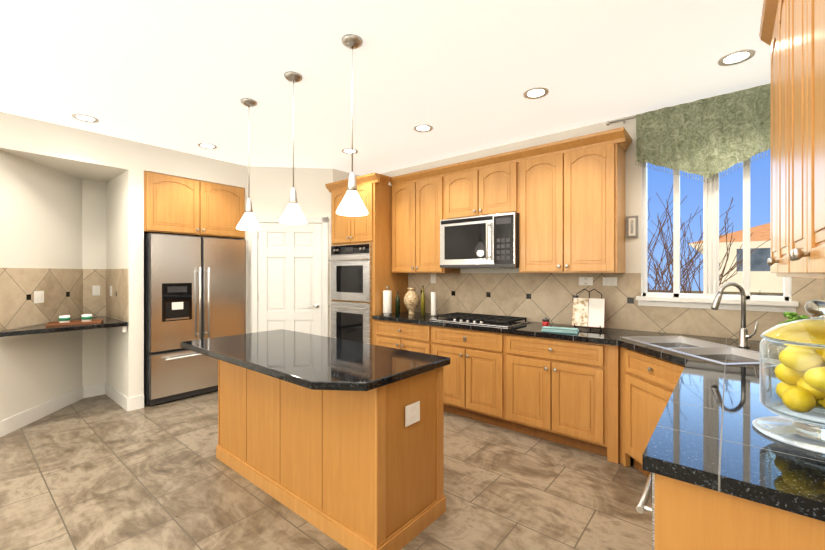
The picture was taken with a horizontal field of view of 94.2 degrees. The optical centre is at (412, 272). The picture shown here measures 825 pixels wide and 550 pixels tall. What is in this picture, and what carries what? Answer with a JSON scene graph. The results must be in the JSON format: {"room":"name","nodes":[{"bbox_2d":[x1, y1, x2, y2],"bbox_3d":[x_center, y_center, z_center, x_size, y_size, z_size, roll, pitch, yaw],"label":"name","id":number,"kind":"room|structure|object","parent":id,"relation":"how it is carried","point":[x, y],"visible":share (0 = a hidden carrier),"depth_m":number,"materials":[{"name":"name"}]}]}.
{"room":"kitchen","nodes":[
{"label":"kitchen","id":0,"kind":"room"},
{"bbox_2d":[0,112,359,420],"bbox_3d":[-3.708,0.025,3.477,2.252,2.750,7.020,0,0,40],"label":"wall","id":1,"kind":"structure","parent":0,"point":[71,198],"depth_m":3.95,"materials":[{"name":"white paint"}]},
{"bbox_2d":[0,386,96,436],"bbox_3d":[-3.593,1.335,3.712,0.810,0.130,0.771,0,0,40],"label":"baseboard","id":2,"kind":"structure","parent":1,"relation":"attached to","point":[19,420],"depth_m":3.71,"materials":[{"name":"white paint"}]},
{"bbox_2d":[0,316,127,336],"bbox_3d":[-3.509,0.547,3.796,0.869,0.105,0.922,0,0,40],"label":"niche shelf","id":3,"kind":"object","parent":1,"relation":"attached to","point":[107,322],"visible":0.92,"depth_m":3.55,"materials":[{"name":"stone"}]},
{"bbox_2d":[46,319,103,325],"bbox_3d":[-3.275,0.482,3.728,0.400,0.024,0.170,0,0,-32],"label":"tray","id":4,"kind":"object","parent":3,"relation":"on","point":[76,322],"visible":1,"depth_m":3.69,"materials":[{"name":"brown wood"}]},
{"bbox_2d":[59,315,69,322],"bbox_3d":[-3.353,0.448,3.689,0.104,0.075,0.084,0,0,40],"label":"mug","id":5,"kind":"object","parent":4,"relation":"on","point":[64,318],"visible":0.88,"depth_m":3.65,"materials":[{"name":"white ceramic"}]},
{"bbox_2d":[81,314,91,321],"bbox_3d":[-3.228,0.448,3.793,0.104,0.075,0.084,0,0,40],"label":"mug","id":6,"kind":"object","parent":4,"relation":"on","point":[86,317],"visible":0.92,"depth_m":3.76,"materials":[{"name":"white ceramic"}]},
{"bbox_2d":[0,268,128,330],"bbox_3d":[-3.525,0.225,3.789,0.875,0.539,0.975,0,0,40],"label":"tile","id":7,"kind":"structure","parent":1,"relation":"attached to","point":[67,291],"depth_m":3.89,"materials":[{"name":"beige tile"}]},
{"bbox_2d":[34,291,43,302],"bbox_3d":[-3.576,0.230,3.669,0.008,0.115,0.115,0,0,-9],"label":"light switch","id":8,"kind":"object","parent":7,"relation":"attached to","point":[38,296],"visible":1,"depth_m":3.67,"materials":[{"name":"white plastic"}]},
{"bbox_2d":[92,285,99,295],"bbox_3d":[-3.602,0.200,4.362,0.008,0.115,0.070,0,0,40],"label":"light switch","id":9,"kind":"object","parent":7,"relation":"attached to","point":[95,290],"visible":1,"depth_m":4.36,"materials":[{"name":"white plastic"}]},
{"bbox_2d":[86,383,103,395],"bbox_3d":[-3.615,1.335,4.356,0.014,0.130,0.215,0,0,40],"label":"baseboard","id":10,"kind":"structure","parent":1,"relation":"attached to","point":[98,389],"depth_m":4.37,"materials":[{"name":"white paint"}]},
{"bbox_2d":[104,382,130,410],"bbox_3d":[-3.204,1.335,4.147,0.854,0.130,0.014,0,0,40],"label":"baseboard","id":11,"kind":"structure","parent":1,"relation":"attached to","point":[125,402],"depth_m":4.10,"materials":[{"name":"white paint"}]},
{"bbox_2d":[144,171,244,238],"bbox_3d":[-2.666,-0.750,4.580,0.649,0.630,1.076,0,0,40],"label":"upper cabinet","id":12,"kind":"object","parent":1,"relation":"attached to","point":[174,205],"visible":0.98,"depth_m":4.33,"materials":[{"name":"brown wood"}]},
{"bbox_2d":[251,216,327,336],"bbox_3d":[-1.557,0.343,4.880,0.688,2.115,0.688,0,0,40],"label":"pantry door","id":13,"kind":"structure","parent":1,"relation":"in","point":[289,276],"depth_m":4.88,"materials":[{"name":"white paint"}]},
{"bbox_2d":[0,390,651,549],"bbox_3d":[-1.566,1.450,1.636,9.500,0.100,7.520,0,0,40],"label":"floor","id":14,"kind":"structure","parent":0,"point":[103,472],"depth_m":2.44,"materials":[{"name":"tile"}]},
{"bbox_2d":[144,233,245,404],"bbox_3d":[-2.668,0.492,4.583,0.872,1.815,1.030,0,0,40],"label":"fridge","id":15,"kind":"object","parent":14,"relation":"on","point":[194,287],"visible":0.69,"depth_m":4.22,"materials":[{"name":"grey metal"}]},
{"bbox_2d":[216,359,445,549],"bbox_3d":[-0.645,0.969,2.574,1.712,0.862,0.572,0,0,40],"label":"kitchen island","id":16,"kind":"object","parent":14,"relation":"on","point":[355,470],"visible":0.77,"depth_m":2.10,"materials":[{"name":"brown wood"}]},
{"bbox_2d":[180,329,449,390],"bbox_3d":[-0.725,0.516,2.504,1.788,0.040,0.820,0,0,40],"label":"island countertop","id":17,"kind":"structure","parent":16,"relation":"on","point":[312,361],"depth_m":2.22,"materials":[{"name":"stone"}]},
{"bbox_2d":[325,173,407,344],"bbox_3d":[-0.584,0.130,4.858,0.902,2.540,0.701,0,0,40],"label":"tall cabinet","id":18,"kind":"object","parent":14,"relation":"on","point":[363,276],"visible":0.71,"depth_m":4.57,"materials":[{"name":"brown wood"}]},
{"bbox_2d":[375,319,430,353],"bbox_3d":[0.067,0.964,4.374,0.820,0.872,0.610,0,0,40],"label":"base cabinet","id":19,"kind":"object","parent":14,"relation":"on","point":[392,334],"depth_m":4.11,"materials":[{"name":"brown wood"}]},
{"bbox_2d":[431,325,506,428],"bbox_3d":[0.692,0.964,3.855,0.805,0.872,0.610,0,0,40],"label":"base cabinet","id":20,"kind":"object","parent":14,"relation":"on","point":[475,377],"depth_m":3.57,"materials":[{"name":"brown wood"}]},
{"bbox_2d":[507,334,618,463],"bbox_3d":[1.346,0.964,3.313,0.893,0.872,0.610,0,0,40],"label":"base cabinet","id":21,"kind":"object","parent":14,"relation":"on","point":[563,392],"depth_m":3.04,"materials":[{"name":"brown wood"}]},
{"bbox_2d":[372,311,824,521],"bbox_3d":[0.529,0.584,2.738,3.621,0.204,2.531,0,0,40],"label":"countertop","id":22,"kind":"structure","parent":21,"relation":"on","point":[707,434],"depth_m":1.22,"materials":[{"name":"stone"}]},
{"bbox_2d":[382,286,392,314],"bbox_3d":[-0.294,0.320,4.479,0.128,0.330,0.128,0,0,40],"label":"paper towel","id":23,"kind":"object","parent":22,"relation":"on","point":[387,301],"visible":1,"depth_m":4.43,"materials":[{"name":"white paper"}]},
{"bbox_2d":[395,291,399,313],"bbox_3d":[-0.174,0.350,4.522,0.055,0.270,0.056,0,0,40],"label":"bottle","id":24,"kind":"object","parent":22,"relation":"on","point":[397,305],"visible":1,"depth_m":4.50,"materials":[{"name":"green glass"}]},
{"bbox_2d":[404,288,419,314],"bbox_3d":[-0.010,0.329,4.516,0.190,0.312,0.190,0,0,40],"label":"urn","id":25,"kind":"object","parent":22,"relation":"on","point":[411,299],"visible":1,"depth_m":4.46,"materials":[{"name":"ceramic"}]},
{"bbox_2d":[421,286,424,314],"bbox_3d":[0.120,0.315,4.407,0.051,0.340,0.052,0,0,40],"label":"bottle","id":26,"kind":"object","parent":22,"relation":"on","point":[422,303],"visible":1,"depth_m":4.39,"materials":[{"name":"yellow glass"}]},
{"bbox_2d":[430,292,436,315],"bbox_3d":[0.240,0.349,4.348,0.095,0.273,0.096,0,0,40],"label":"candle","id":27,"kind":"object","parent":22,"relation":"on","point":[433,303],"visible":1,"depth_m":4.32,"materials":[{"name":"white wax"}]},
{"bbox_2d":[430,312,530,327],"bbox_3d":[0.670,0.463,3.864,0.870,0.045,0.505,0,0,40],"label":"cooktop","id":28,"kind":"object","parent":22,"relation":"in","point":[488,320],"visible":1,"depth_m":3.75,"materials":[{"name":"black metal"}]},
{"bbox_2d":[542,317,548,326],"bbox_3d":[1.192,0.442,3.428,0.060,0.087,0.060,0,0,40],"label":"candle jar","id":29,"kind":"object","parent":22,"relation":"on","point":[545,321],"visible":0.81,"depth_m":3.41,"materials":[{"name":"red glass"}]},
{"bbox_2d":[541,326,578,333],"bbox_3d":[1.220,0.466,3.164,0.280,0.038,0.150,0,0,28],"label":"towel","id":30,"kind":"object","parent":22,"relation":"on","point":[560,330],"visible":1,"depth_m":3.10,"materials":[{"name":"teal fabric"}]},
{"bbox_2d":[572,289,604,330],"bbox_3d":[1.533,0.310,3.327,0.262,0.348,0.244,0,0,40],"label":"book stand","id":31,"kind":"object","parent":22,"relation":"on","point":[589,312],"visible":0.94,"depth_m":3.30,"materials":[{"name":"black metal"}]},
{"bbox_2d":[711,282,757,347],"bbox_3d":[2.091,0.272,2.489,0.233,0.426,0.194,0,0,40],"label":"faucet","id":32,"kind":"object","parent":22,"relation":"on","point":[744,336],"visible":1,"depth_m":2.50,"materials":[{"name":"silver metal"}]},
{"bbox_2d":[752,300,824,453],"bbox_3d":[1.197,0.282,1.131,0.292,0.407,0.292,0,0,40],"label":"lemon jar","id":33,"kind":"object","parent":22,"relation":"on","point":[792,374],"visible":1,"depth_m":1.10,"materials":[{"name":"clear glass"}]},
{"bbox_2d":[778,311,809,324],"bbox_3d":[2.349,0.361,2.348,0.184,0.248,0.186,0,0,40],"label":"plant","id":34,"kind":"object","parent":22,"relation":"on","point":[792,316],"visible":0.17,"depth_m":2.34,"materials":[{"name":"green plant"}]},
{"bbox_2d":[619,346,684,476],"bbox_3d":[1.580,0.964,2.470,0.129,0.872,0.770,0,0,-5],"label":"base cabinet","id":35,"kind":"object","parent":14,"relation":"on","point":[647,384],"visible":0.5,"depth_m":2.59,"materials":[{"name":"brown wood"}]},
{"bbox_2d":[640,472,824,549],"bbox_3d":[1.118,0.964,1.105,0.649,0.872,0.728,0,0,40],"label":"base cabinet","id":36,"kind":"object","parent":14,"relation":"on","point":[687,516],"depth_m":0.94,"materials":[{"name":"brown wood"}]},
{"bbox_2d":[0,0,770,175],"bbox_3d":[-1.566,-1.400,1.636,9.500,0.100,7.520,0,0,40],"label":"ceiling","id":37,"kind":"structure","parent":0,"point":[460,77],"depth_m":2.54,"materials":[{"name":"white paint"}]},
{"bbox_2d":[71,114,98,122],"bbox_3d":[-2.847,-1.347,3.334,0.184,0.005,0.184,0,0,40],"label":"recessed light","id":38,"kind":"object","parent":37,"relation":"in","point":[85,118],"visible":0.94,"depth_m":3.33,"materials":[{"name":"white paint"}]},
{"bbox_2d":[198,143,216,148],"bbox_3d":[-2.177,-1.347,4.065,0.184,0.005,0.184,0,0,40],"label":"recessed light","id":39,"kind":"object","parent":37,"relation":"in","point":[207,145],"visible":0.96,"depth_m":4.06,"materials":[{"name":"white paint"}]},
{"bbox_2d":[236,98,261,230],"bbox_3d":[-1.288,-0.846,3.016,0.188,1.008,0.188,0,0,40],"label":"pendant light","id":40,"kind":"object","parent":37,"relation":"hanging from","point":[248,221],"visible":0.98,"depth_m":3.00,"materials":[{"name":"silver metal"}]},
{"bbox_2d":[279,71,306,224],"bbox_3d":[-0.817,-0.846,2.626,0.188,1.008,0.188,0,0,40],"label":"pendant light","id":41,"kind":"object","parent":37,"relation":"hanging from","point":[292,214],"visible":1,"depth_m":2.60,"materials":[{"name":"white glass"}]},
{"bbox_2d":[341,148,357,153],"bbox_3d":[-0.695,-1.347,4.239,0.184,0.005,0.184,0,0,40],"label":"recessed light","id":42,"kind":"object","parent":37,"relation":"in","point":[348,151],"visible":0.85,"depth_m":4.24,"materials":[{"name":"white paint"}]},
{"bbox_2d":[336,34,367,215],"bbox_3d":[-0.350,-0.846,2.226,0.188,1.008,0.188,0,0,40],"label":"pendant light","id":43,"kind":"object","parent":37,"relation":"hanging from","point":[351,203],"visible":1,"depth_m":2.20,"materials":[{"name":"white glass"}]},
{"bbox_2d":[413,124,432,131],"bbox_3d":[0.100,-1.347,3.567,0.184,0.005,0.184,0,0,40],"label":"recessed light","id":44,"kind":"object","parent":37,"relation":"in","point":[423,128],"visible":1,"depth_m":3.57,"materials":[{"name":"white paint"}]},
{"bbox_2d":[523,87,548,98],"bbox_3d":[0.925,-1.347,2.870,0.184,0.005,0.184,0,0,40],"label":"recessed light","id":45,"kind":"object","parent":37,"relation":"in","point":[536,92],"visible":1,"depth_m":2.87,"materials":[{"name":"white paint"}]},
{"bbox_2d":[718,49,755,65],"bbox_3d":[2.027,-1.347,2.398,0.184,0.005,0.184,0,0,40],"label":"recessed light","id":46,"kind":"object","parent":37,"relation":"in","point":[736,57],"visible":1,"depth_m":2.40,"materials":[{"name":"white paint"}]},
{"bbox_2d":[380,83,769,333],"bbox_3d":[0.699,0.025,4.369,9.500,2.750,0.180,0,0,40],"label":"wall","id":47,"kind":"structure","parent":0,"point":[632,208],"depth_m":3.38,"materials":[{"name":"white paint"}]},
{"bbox_2d":[390,167,459,272],"bbox_3d":[0.139,-0.570,4.497,0.775,1.140,0.333,0,0,40],"label":"upper cabinet","id":48,"kind":"object","parent":47,"relation":"attached to","point":[416,196],"depth_m":4.35,"materials":[{"name":"brown wood"}]},
{"bbox_2d":[442,151,517,219],"bbox_3d":[0.765,-0.852,3.979,0.850,0.575,0.333,0,0,40],"label":"upper cabinet","id":49,"kind":"object","parent":47,"relation":"attached to","point":[488,185],"depth_m":3.83,"materials":[{"name":"brown wood"}]},
{"bbox_2d":[440,212,518,267],"bbox_3d":[0.723,-0.308,3.927,0.846,0.507,0.451,0,0,40],"label":"microwave","id":50,"kind":"object","parent":49,"relation":"attached to","point":[488,241],"visible":1,"depth_m":3.76,"materials":[{"name":"grey plastic"}]},
{"bbox_2d":[518,128,625,272],"bbox_3d":[1.412,-0.570,3.442,0.831,1.140,0.333,0,0,40],"label":"upper cabinet","id":51,"kind":"object","parent":47,"relation":"attached to","point":[565,199],"depth_m":3.27,"materials":[{"name":"brown wood"}]},
{"bbox_2d":[408,273,811,340],"bbox_3d":[1.344,0.243,3.713,3.630,0.486,0.008,0,0,40],"label":"backsplash","id":52,"kind":"structure","parent":47,"relation":"attached to","point":[535,297],"depth_m":3.59,"materials":[{"name":"beige tile"}]},
{"bbox_2d":[431,274,435,282],"bbox_3d":[0.249,0.065,4.609,0.075,0.115,0.008,0,0,40],"label":"light switch","id":53,"kind":"object","parent":52,"relation":"attached to","point":[433,278],"visible":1,"depth_m":4.60,"materials":[{"name":"white plastic"}]},
{"bbox_2d":[579,277,592,284],"bbox_3d":[1.585,0.075,3.502,0.120,0.075,0.007,0,0,40],"label":"electrical outlet","id":54,"kind":"object","parent":52,"relation":"attached to","point":[585,280],"visible":1,"depth_m":3.50,"materials":[{"name":"white plastic"}]},
{"bbox_2d":[603,277,616,285],"bbox_3d":[1.738,0.075,3.374,0.115,0.075,0.008,0,0,40],"label":"light switch","id":55,"kind":"object","parent":52,"relation":"attached to","point":[609,281],"visible":1,"depth_m":3.37,"materials":[{"name":"white plastic"}]},
{"bbox_2d":[626,216,637,237],"bbox_3d":[1.873,-0.393,3.265,0.088,0.185,0.020,0,0,40],"label":"picture frame","id":56,"kind":"object","parent":47,"relation":"attached to","point":[631,226],"visible":1,"depth_m":3.26,"materials":[{"name":"grey"}]},
{"bbox_2d":[606,103,690,125],"bbox_3d":[2.262,-1.300,2.896,1.452,0.036,0.092,0,0,40],"label":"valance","id":57,"kind":"object","parent":47,"relation":"attached to","point":[616,121],"visible":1,"depth_m":3.27,"materials":[{"name":"silver metal"}]},
{"bbox_2d":[635,84,769,182],"bbox_3d":[2.236,-0.995,2.853,1.008,0.634,0.062,0,0,40],"label":"valance","id":58,"kind":"object","parent":57,"relation":"hanging from","point":[709,137],"visible":0.83,"depth_m":2.88,"materials":[{"name":"green fabric"}]},
{"bbox_2d":[636,158,798,311],"bbox_3d":[2.299,-0.403,2.969,0.970,1.355,0.135,0,0,40],"label":"window","id":59,"kind":"structure","parent":47,"relation":"in","point":[764,303],"depth_m":2.94,"materials":[{"name":"white paint"}]},
{"bbox_2d":[812,279,824,316],"bbox_3d":[1.915,0.243,1.582,0.030,0.486,2.520,0,0,40],"label":"backsplash","id":60,"kind":"structure","parent":47,"relation":"attached to","point":[818,285],"depth_m":2.57,"materials":[{"name":"beige tile"}]},
{"bbox_3d":[0.593,0.025,-0.154,0.150,2.750,6.920,0,0,40],"label":"wall","id":61,"kind":"structure","parent":0,"visible":0},
{"bbox_2d":[767,0,778,275],"bbox_3d":[1.524,-0.563,1.354,0.333,1.155,0.809,0,0,40],"label":"upper cabinet","id":62,"kind":"object","parent":61,"relation":"attached to","point":[772,5],"depth_m":1.61,"materials":[{"name":"brown wood"}]},
{"bbox_2d":[779,0,824,279],"bbox_3d":[1.102,-0.563,0.845,0.333,1.155,0.809,0,0,40],"label":"upper cabinet","id":63,"kind":"object","parent":61,"relation":"attached to","point":[792,33],"depth_m":1.00,"materials":[{"name":"brown wood"}]},
{"label":"outside","id":64,"kind":"structure","parent":0,"visible":0},
{"bbox_2d":[650,290,782,295],"bbox_3d":[20.461,3.025,24.682,80.000,5.150,55.880,0,0,40],"label":"ground","id":65,"kind":"structure","parent":64,"point":[752,293],"depth_m":8.45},
{"bbox_2d":[648,186,768,293],"bbox_3d":[4.226,0.172,6.704,3.247,3.664,3.244,0,0,40],"label":"tree","id":66,"kind":"object","parent":65,"relation":"on","point":[683,285],"visible":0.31,"depth_m":6.38,"materials":[{"name":"brown plant"}]},
{"bbox_2d":[689,223,782,292],"bbox_3d":[18.412,1.450,10.066,17.500,7.900,10.000,0,0,40],"label":"house","id":67,"kind":"structure","parent":65,"relation":"on","point":[763,279],"depth_m":11.23,"materials":[{"name":"beige paint"}]}
]}

